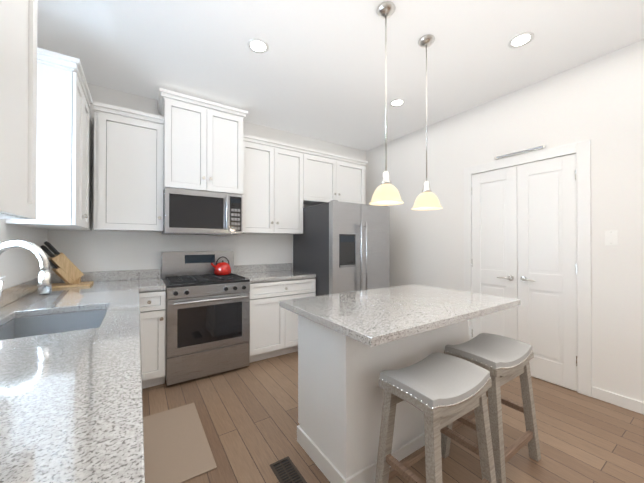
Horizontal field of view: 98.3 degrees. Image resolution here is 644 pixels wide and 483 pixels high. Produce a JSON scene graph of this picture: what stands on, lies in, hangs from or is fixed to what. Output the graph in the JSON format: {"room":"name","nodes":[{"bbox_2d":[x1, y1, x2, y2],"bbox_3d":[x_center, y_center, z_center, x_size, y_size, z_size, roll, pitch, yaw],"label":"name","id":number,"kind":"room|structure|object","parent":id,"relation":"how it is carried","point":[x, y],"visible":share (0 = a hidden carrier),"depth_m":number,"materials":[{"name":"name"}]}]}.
{"room":"kitchen","nodes":[
{"label":"kitchen","id":0,"kind":"room"},
{"bbox_2d":[0,219,47,288],"bbox_3d":[-0.941,-0.127,0.094,0.100,2.850,5.800,0,0,-34],"label":"wall","id":1,"kind":"structure","parent":0,"point":[18,265],"depth_m":1.94,"materials":[{"name":"paint"}]},
{"bbox_2d":[0,0,37,219],"bbox_3d":[-1.004,-0.669,0.607,0.355,1.150,1.250,0,0,-34],"label":"upper cabinet","id":2,"kind":"object","parent":1,"relation":"attached to","point":[18,95],"visible":1,"depth_m":1.02,"materials":[{"name":"grey wood"}]},
{"bbox_2d":[6,47,92,230],"bbox_3d":[-2.068,-0.672,2.213,0.355,1.125,1.023,0,0,-34],"label":"upper cabinet","id":3,"kind":"object","parent":1,"relation":"attached to","point":[64,142],"visible":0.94,"depth_m":1.87,"materials":[{"name":"grey wood"}]},
{"bbox_2d":[47,83,365,278],"bbox_3d":[-0.907,-0.106,3.655,4.090,2.850,0.100,0,0,-34],"label":"wall","id":4,"kind":"structure","parent":0,"point":[92,250],"depth_m":2.98,"materials":[{"name":"paint"}]},
{"bbox_2d":[93,104,163,231],"bbox_3d":[-1.887,-0.654,2.751,0.542,1.096,0.327,0,0,-34],"label":"upper cabinet","id":5,"kind":"object","parent":4,"relation":"attached to","point":[142,160],"depth_m":2.61,"materials":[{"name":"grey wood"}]},
{"bbox_2d":[161,92,244,195],"bbox_3d":[-1.314,-0.978,3.075,0.768,0.904,0.422,0,0,-34],"label":"upper cabinet","id":6,"kind":"object","parent":4,"relation":"attached to","point":[203,145],"depth_m":2.87,"materials":[{"name":"grey wood"}]},
{"bbox_2d":[162,187,241,234],"bbox_3d":[-1.305,-0.301,3.056,0.756,0.443,0.456,0,0,-34],"label":"microwave","id":7,"kind":"object","parent":6,"relation":"attached to","point":[190,212],"visible":1,"depth_m":2.88,"materials":[{"name":"silver metal"}]},
{"bbox_2d":[242,136,308,233],"bbox_3d":[-0.653,-0.649,3.568,0.881,1.096,0.327,0,0,-34],"label":"upper cabinet","id":8,"kind":"object","parent":4,"relation":"attached to","point":[276,175],"depth_m":3.42,"materials":[{"name":"grey wood"}]},
{"bbox_2d":[309,152,364,204],"bbox_3d":[0.113,-0.866,4.076,1.070,0.656,0.327,0,0,-34],"label":"upper cabinet","id":9,"kind":"object","parent":4,"relation":"attached to","point":[342,179],"depth_m":3.93,"materials":[{"name":"grey wood"}]},
{"bbox_2d":[37,0,643,150],"bbox_3d":[0.722,-1.596,1.204,4.090,0.100,6.000,0,0,-34],"label":"ceiling","id":10,"kind":"structure","parent":0,"point":[316,70],"depth_m":2.25,"materials":[{"name":"paint"}]},
{"bbox_2d":[247,38,268,53],"bbox_3d":[-0.502,-1.536,2.192,0.164,0.006,0.164,0,0,-34],"label":"recessed light","id":11,"kind":"object","parent":10,"relation":"in","point":[257,45],"visible":1,"depth_m":2.19,"materials":[{"name":"white"}]},
{"bbox_2d":[369,1,403,205],"bbox_3d":[0.423,-0.896,1.842,0.224,1.289,0.224,0,0,-34],"label":"pendant light","id":12,"kind":"object","parent":10,"relation":"hanging from","point":[386,192],"visible":1,"depth_m":1.82,"materials":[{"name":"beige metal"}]},
{"bbox_2d":[390,99,404,106],"bbox_3d":[0.831,-1.531,3.076,0.164,0.006,0.164,0,0,-34],"label":"recessed light","id":13,"kind":"object","parent":10,"relation":"in","point":[397,102],"visible":1,"depth_m":3.07,"materials":[{"name":"white"}]},
{"bbox_2d":[412,34,441,209],"bbox_3d":[0.798,-0.895,2.126,0.224,1.289,0.224,0,0,-34],"label":"pendant light","id":14,"kind":"object","parent":10,"relation":"hanging from","point":[426,199],"visible":1,"depth_m":2.10,"materials":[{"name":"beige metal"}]},
{"bbox_2d":[508,32,533,47],"bbox_3d":[1.519,-1.537,2.128,0.164,0.006,0.164,0,0,-34],"label":"recessed light","id":15,"kind":"object","parent":10,"relation":"in","point":[520,40],"visible":1,"depth_m":2.12,"materials":[{"name":"white"}]},
{"bbox_2d":[142,351,643,482],"bbox_3d":[0.722,1.354,1.187,4.090,0.100,6.000,0,0,-34],"label":"floor","id":16,"kind":"structure","parent":0,"point":[248,416],"depth_m":1.92,"materials":[{"name":"brown wood"}]},
{"bbox_2d":[139,290,165,388],"bbox_3d":[-1.675,0.873,2.680,0.256,0.880,0.663,0,0,-34],"label":"base cabinet","id":17,"kind":"object","parent":16,"relation":"on","point":[152,304],"visible":0.62,"depth_m":2.46,"materials":[{"name":"grey wood"}]},
{"bbox_2d":[143,403,216,482],"bbox_3d":[-0.999,1.303,1.811,0.430,0.008,0.780,0,0,-34],"label":"mat","id":18,"kind":"object","parent":16,"relation":"on","point":[177,449],"visible":0.69,"depth_m":1.76,"materials":[{"name":"fabric"}]},
{"bbox_2d":[162,251,249,385],"bbox_3d":[-1.228,0.712,2.934,0.760,1.205,0.715,0,0,-34],"label":"range","id":19,"kind":"object","parent":16,"relation":"on","point":[207,321],"visible":0.98,"depth_m":2.71,"materials":[{"name":"silver metal"}]},
{"bbox_2d":[210,256,230,274],"bbox_3d":[-1.145,0.272,3.156,0.229,0.207,0.190,0,0,-34],"label":"kettle","id":20,"kind":"object","parent":19,"relation":"on","point":[222,268],"visible":1,"depth_m":3.10,"materials":[{"name":"red metal"}]},
{"bbox_2d":[249,278,315,362],"bbox_3d":[-0.585,0.877,3.402,0.822,0.880,0.663,0,0,-34],"label":"base cabinet","id":21,"kind":"object","parent":16,"relation":"on","point":[273,328],"visible":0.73,"depth_m":3.09,"materials":[{"name":"grey wood"}]},
{"bbox_2d":[234,263,315,282],"bbox_3d":[-0.591,0.366,3.414,0.825,0.138,0.643,0,0,-34],"label":"countertop","id":22,"kind":"structure","parent":21,"relation":"on","point":[266,272],"depth_m":3.46,"materials":[{"name":"stone"}]},
{"bbox_2d":[270,456,306,482],"bbox_3d":[-0.172,1.303,1.531,0.120,0.006,0.300,0,0,-34],"label":"floor vent","id":23,"kind":"object","parent":16,"relation":"in","point":[285,470],"visible":1,"depth_m":1.57,"materials":[{"name":"grey metal"}]},
{"bbox_2d":[293,200,389,295],"bbox_3d":[0.253,0.428,3.723,0.908,1.782,1.022,0,0,-34],"label":"refrigerator","id":24,"kind":"object","parent":16,"relation":"on","point":[341,247],"visible":0.6,"depth_m":3.32,"materials":[{"name":"silver metal"}]},
{"bbox_2d":[294,312,493,482],"bbox_3d":[0.508,0.862,1.875,1.174,0.893,0.740,0,0,-34],"label":"kitchen island","id":25,"kind":"object","parent":16,"relation":"on","point":[352,345],"depth_m":1.56,"materials":[{"name":"grey"}]},
{"bbox_2d":[279,284,520,347],"bbox_3d":[0.509,0.396,1.795,1.320,0.036,0.840,0,0,-34],"label":"island countertop","id":26,"kind":"structure","parent":25,"relation":"on","point":[372,317],"depth_m":1.57,"materials":[{"name":"grey stone"}]},
{"bbox_2d":[375,352,496,482],"bbox_3d":[0.549,0.964,1.350,0.486,0.683,0.366,0,0,-34],"label":"stool","id":27,"kind":"object","parent":16,"relation":"on","point":[441,391],"visible":1,"depth_m":1.32,"materials":[{"name":"wood"}]},
{"bbox_2d":[441,333,540,482],"bbox_3d":[1.016,0.966,1.696,0.486,0.683,0.366,0,0,-34],"label":"stool","id":28,"kind":"object","parent":16,"relation":"on","point":[503,360],"visible":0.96,"depth_m":1.63,"materials":[{"name":"wood"}]},
{"bbox_3d":[-1.006,0.862,0.884,0.667,0.880,4.398,0,0,-34],"label":"base cabinet","id":29,"kind":"object","parent":16,"relation":"on","visible":0},
{"bbox_2d":[0,269,165,482],"bbox_3d":[-0.910,0.352,0.950,0.897,0.138,4.398,0,0,-34],"label":"countertop","id":30,"kind":"structure","parent":29,"relation":"on","point":[71,406],"depth_m":0.73,"materials":[{"name":"stone"}]},
{"bbox_2d":[0,240,51,300],"bbox_3d":[-1.577,0.189,1.445,0.282,0.392,0.186,0,0,-34],"label":"faucet","id":31,"kind":"object","parent":30,"relation":"on","point":[44,284],"visible":1,"depth_m":1.43,"materials":[{"name":"silver metal"}]},
{"bbox_2d":[0,309,106,339],"bbox_3d":[-1.348,0.534,1.392,0.460,0.219,0.660,0,0,-34],"label":"sink basin","id":32,"kind":"object","parent":30,"relation":"in","point":[37,325],"visible":0.19,"depth_m":1.62,"materials":[{"name":"metal"}]},
{"bbox_2d":[40,241,93,288],"bbox_3d":[-2.231,0.195,2.440,0.336,0.392,0.240,0,0,-34],"label":"knife block","id":33,"kind":"object","parent":30,"relation":"on","point":[67,271],"visible":0.94,"depth_m":2.38,"materials":[{"name":"brown wood"}]},
{"bbox_2d":[366,39,643,401],"bbox_3d":[2.413,-0.114,2.256,0.100,2.850,5.900,0,0,-34],"label":"wall","id":34,"kind":"structure","parent":0,"point":[598,102],"depth_m":2.46,"materials":[{"name":"paint"}]},
{"bbox_2d":[494,144,545,159],"bbox_3d":[1.979,-0.896,2.807,0.016,0.030,0.450,0,0,-34],"label":"bar","id":35,"kind":"object","parent":34,"relation":"attached to","point":[521,151],"visible":1,"depth_m":2.78,"materials":[{"name":"silver metal"}]},
{"bbox_2d":[471,154,576,390],"bbox_3d":[1.949,0.269,2.795,0.072,2.073,0.923,0,0,-34],"label":"double door","id":36,"kind":"structure","parent":34,"relation":"in","point":[524,215],"depth_m":2.69,"materials":[{"name":"white wood"}]},
{"bbox_2d":[464,140,591,396],"bbox_3d":[1.970,0.226,2.808,0.024,2.175,1.095,0,0,-34],"label":"door frame","id":37,"kind":"structure","parent":34,"relation":"attached to","point":[582,150],"depth_m":2.41,"materials":[{"name":"white wood"}]},
{"bbox_2d":[605,230,617,244],"bbox_3d":[2.345,-0.029,2.258,0.008,0.120,0.075,0,0,-34],"label":"light switch","id":38,"kind":"object","parent":34,"relation":"attached to","point":[611,237],"visible":1,"depth_m":2.25,"materials":[{"name":"white plastic"}]},
{"bbox_2d":[592,386,643,414],"bbox_3d":[2.338,1.266,2.256,0.013,0.090,5.798,0,0,-34],"label":"baseboard","id":39,"kind":"structure","parent":34,"relation":"attached to","point":[637,406],"depth_m":2.21,"materials":[{"name":"white wood"}]}
]}

